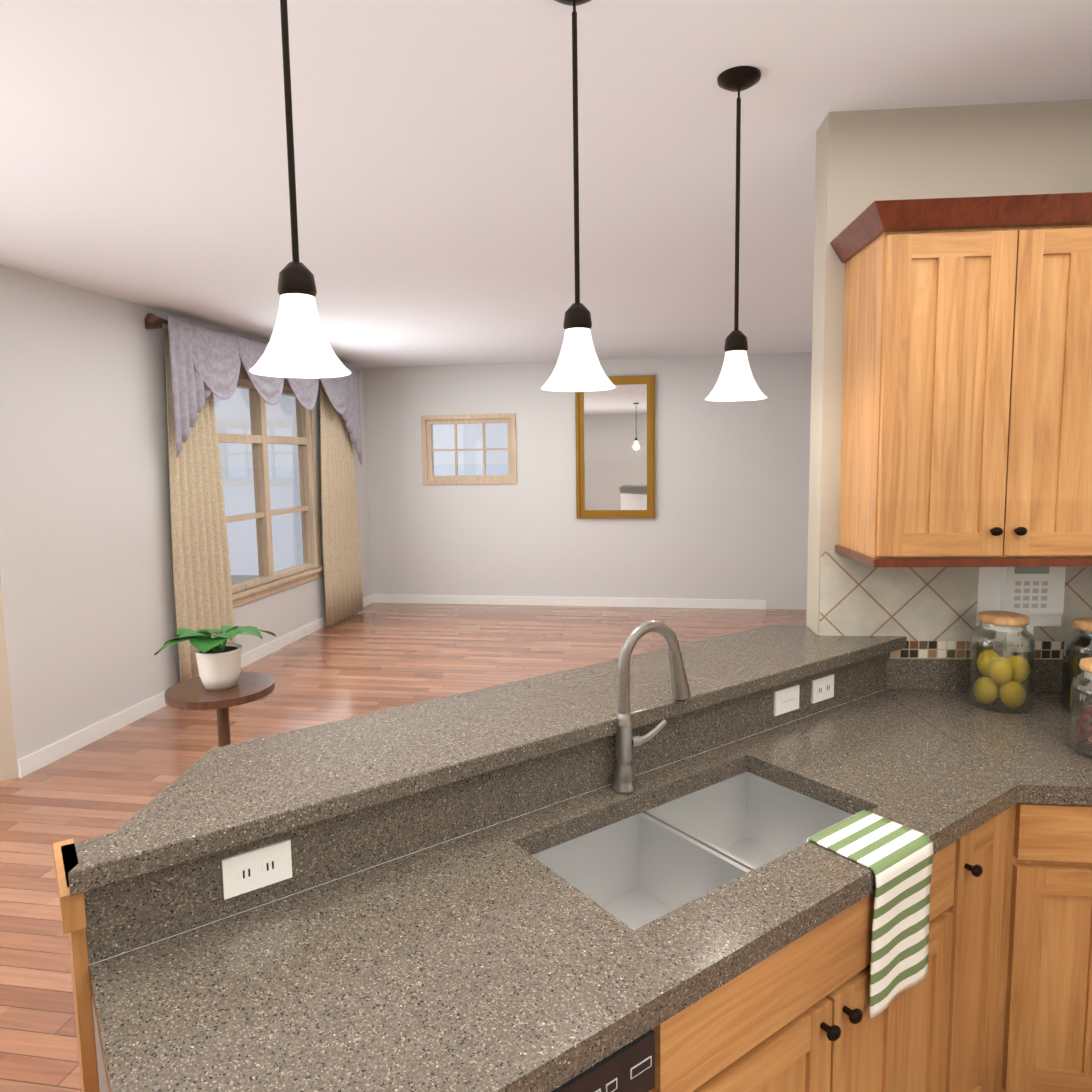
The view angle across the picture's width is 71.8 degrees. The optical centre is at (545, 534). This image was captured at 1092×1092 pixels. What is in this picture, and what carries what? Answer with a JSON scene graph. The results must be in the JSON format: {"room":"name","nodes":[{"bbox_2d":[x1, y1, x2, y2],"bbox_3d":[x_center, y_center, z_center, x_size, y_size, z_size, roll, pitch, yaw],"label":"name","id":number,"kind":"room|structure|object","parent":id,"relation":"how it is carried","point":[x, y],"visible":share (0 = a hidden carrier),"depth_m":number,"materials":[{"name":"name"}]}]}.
{"room":"kitchen","nodes":[
{"label":"kitchen","id":0,"kind":"room"},
{"bbox_2d":[0,265,371,781],"bbox_3d":[-3.349,0.009,3.557,0.790,2.740,11.170,0,6,9],"label":"wall","id":1,"kind":"structure","parent":0,"point":[86,573],"depth_m":4.57,"materials":[{"name":"white paint"}]},
{"bbox_2d":[144,313,167,328],"bbox_3d":[-2.374,-1.589,6.617,0.141,0.082,3.400,0,6,9],"label":"curtain rod","id":2,"kind":"object","parent":1,"relation":"attached to","point":[153,321],"visible":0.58,"depth_m":5.06,"materials":[{"name":"brown wood"}]},
{"bbox_2d":[164,328,235,681],"bbox_3d":[-2.533,-0.152,5.531,0.065,2.590,0.663,0,6,9],"label":"panel","id":3,"kind":"object","parent":2,"relation":"hanging from","point":[202,577],"depth_m":5.50,"materials":[{"name":"beige fabric"}]},
{"bbox_2d":[168,316,361,464],"bbox_3d":[-2.262,-1.107,6.660,0.085,1.051,3.163,0,6,9],"label":"swag","id":4,"kind":"object","parent":2,"relation":"hanging from","point":[205,360],"visible":0.71,"depth_m":5.65},
{"bbox_2d":[319,378,363,626],"bbox_3d":[-2.148,-0.400,7.887,0.065,2.590,0.862,0,6,9],"label":"panel","id":5,"kind":"object","parent":2,"relation":"hanging from","point":[340,522],"depth_m":7.84,"materials":[{"name":"beige fabric"}]},
{"bbox_2d":[18,594,373,777],"bbox_3d":[-2.457,1.016,6.533,0.013,0.100,4.969,0,6,9],"label":"baseboard","id":6,"kind":"structure","parent":1,"relation":"attached to","point":[40,758],"depth_m":4.83,"materials":[{"name":"white"}]},
{"bbox_2d":[214,372,323,607],"bbox_3d":[-2.477,-0.425,6.665,0.170,1.900,1.860,0,6,9],"label":"window","id":7,"kind":"structure","parent":1,"relation":"in","point":[258,439],"depth_m":6.70,"materials":[{"name":"brown wood"}]},
{"bbox_2d":[0,603,806,1091],"bbox_3d":[-0.531,1.406,3.244,6.460,0.060,11.170,0,6,9],"label":"floor","id":8,"kind":"structure","parent":0,"point":[374,657],"depth_m":5.01,"materials":[{"name":"brown wood"}]},
{"bbox_2d":[164,672,274,746],"bbox_3d":[-1.534,1.034,3.608,0.480,0.635,0.480,0,6,9],"label":"side table","id":9,"kind":"object","parent":8,"relation":"on","point":[195,694],"visible":0.48,"depth_m":3.50,"materials":[{"name":"brown wood"}]},
{"bbox_2d":[154,625,275,689],"bbox_3d":[-1.581,0.566,3.595,0.502,0.298,0.469,0,6,9],"label":"plant","id":10,"kind":"object","parent":9,"relation":"on","point":[219,663],"visible":1,"depth_m":3.50,"materials":[{"name":"green plant"}]},
{"bbox_2d":[61,900,1091,1091],"bbox_3d":[0.172,1.064,1.709,1.795,0.915,1.971,0,6,9],"label":"kitchen counter","id":11,"kind":"object","parent":8,"relation":"on","point":[166,999],"depth_m":1.16,"materials":[{"name":"stone"}]},
{"bbox_2d":[53,620,1091,991],"bbox_3d":[0.210,0.430,1.869,1.722,0.040,1.780,0,6,9],"label":"countertop","id":12,"kind":"structure","parent":11,"relation":"on","point":[670,799],"depth_m":1.68,"materials":[{"name":"grey stone"}]},
{"bbox_2d":[612,619,691,794],"bbox_3d":[0.255,0.396,1.801,0.185,0.390,0.185,0,6,9],"label":"faucet","id":13,"kind":"object","parent":12,"relation":"on","point":[643,763],"depth_m":1.81,"materials":[{"name":"silver metal"}]},
{"bbox_2d":[806,810,932,1018],"bbox_3d":[0.652,0.756,1.538,0.210,0.296,0.164,-5,7,-35],"label":"towel","id":14,"kind":"object","parent":12,"relation":"on","point":[896,858],"visible":0.85,"depth_m":1.48,"materials":[{"name":"fabric"}]},
{"bbox_2d":[968,610,1035,711],"bbox_3d":[1.383,0.378,2.293,0.170,0.283,0.170,0,6,9],"label":"jar","id":15,"kind":"object","parent":12,"relation":"on","point":[1006,678],"visible":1,"depth_m":2.25,"materials":[{"name":"clear glass"}]},
{"bbox_2d":[1061,617,1091,713],"bbox_3d":[1.625,0.387,2.223,0.170,0.273,0.170,0,6,9],"label":"jar","id":16,"kind":"object","parent":12,"relation":"on","point":[1077,648],"visible":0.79,"depth_m":2.21,"materials":[{"name":"clear glass"}]},
{"bbox_2d":[1067,657,1091,757],"bbox_3d":[1.428,0.438,1.920,0.160,0.238,0.160,0,6,9],"label":"jar","id":17,"kind":"object","parent":12,"relation":"on","point":[1083,726],"visible":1,"depth_m":1.93,"materials":[{"name":"clear glass"}]},
{"bbox_2d":[0,0,1091,367],"bbox_3d":[-0.252,-1.398,2.903,5.810,0.100,11.170,0,6,9],"label":"ceiling","id":18,"kind":"structure","parent":0,"point":[142,152],"depth_m":2.57,"materials":[{"name":"white paint"}]},
{"bbox_2d":[248,0,351,377],"bbox_3d":[-0.453,-0.736,1.331,0.180,0.890,0.180,0,6,9],"label":"pendant light","id":19,"kind":"object","parent":18,"relation":"hanging from","point":[298,345],"visible":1,"depth_m":1.33,"materials":[{"name":"white glass"}]},
{"bbox_2d":[540,0,615,391],"bbox_3d":[0.070,-0.785,1.733,0.180,0.890,0.180,0,6,9],"label":"pendant light","id":20,"kind":"object","parent":18,"relation":"hanging from","point":[578,368],"visible":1,"depth_m":1.73,"materials":[{"name":"white glass"}]},
{"bbox_2d":[704,66,767,401],"bbox_3d":[0.546,-0.836,2.154,0.180,0.890,0.180,0,6,9],"label":"pendant light","id":21,"kind":"object","parent":18,"relation":"hanging from","point":[736,381],"visible":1,"depth_m":2.15,"materials":[{"name":"white glass"}]},
{"bbox_2d":[363,352,811,609],"bbox_3d":[0.654,-0.556,8.461,5.530,2.740,0.140,0,6,9],"label":"wall","id":22,"kind":"structure","parent":0,"point":[729,521],"depth_m":8.43,"materials":[{"name":"white paint"}]},
{"bbox_2d":[421,413,516,484],"bbox_3d":[-0.871,-0.969,8.639,1.100,0.790,0.116,0,6,9],"label":"window","id":23,"kind":"structure","parent":22,"relation":"in","point":[430,421],"depth_m":8.62,"materials":[{"name":"brown wood"}]},
{"bbox_2d":[374,594,765,608],"bbox_3d":[0.183,0.764,8.599,4.500,0.100,0.014,0,6,9],"label":"baseboard","id":24,"kind":"structure","parent":22,"relation":"attached to","point":[378,598],"depth_m":8.57,"materials":[{"name":"white"}]},
{"bbox_2d":[575,375,654,517],"bbox_3d":[0.760,-0.948,8.298,0.870,1.550,0.063,0,6,9],"label":"mirror","id":25,"kind":"object","parent":22,"relation":"attached to","point":[615,452],"visible":0.88,"depth_m":8.31,"materials":[{"name":"gold metal"}]},
{"bbox_2d":[806,99,1091,690],"bbox_3d":[1.779,0.042,2.479,1.760,2.740,0.140,0,6,4],"label":"wall","id":26,"kind":"structure","parent":0,"point":[865,159],"depth_m":2.33,"materials":[{"name":"beige paint"}]},
{"bbox_2d":[819,548,1091,770],"bbox_3d":[1.623,0.265,2.079,1.552,0.356,0.851,0,6,9],"label":"backsplash","id":27,"kind":"structure","parent":26,"relation":"attached to","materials":[{"name":"tile"}]},
{"bbox_2d":[833,192,1091,567],"bbox_3d":[1.293,-0.426,2.219,0.743,0.956,0.408,0,6,9],"label":"upper cabinet","id":28,"kind":"object","parent":26,"relation":"attached to","point":[966,431],"depth_m":2.06,"materials":[{"name":"brown wood"}]},
{"label":"outside","id":29,"kind":"structure","parent":0,"visible":0},
{"bbox_2d":[221,464,507,574],"bbox_3d":[-165.312,1.673,29.824,460.000,0.100,500.000,0,6,9],"label":"snow","id":30,"kind":"object","parent":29,"point":[441,470],"depth_m":37.09,"materials":[{"name":"white snow"}]},
{"bbox_2d":[231,575,258,583],"bbox_3d":[-4.700,0.665,7.734,1.600,1.620,4.600,0,6,9],"label":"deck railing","id":31,"kind":"object","parent":30,"relation":"on","point":[242,578],"depth_m":9.07,"materials":[{"name":"grey"}]}
]}

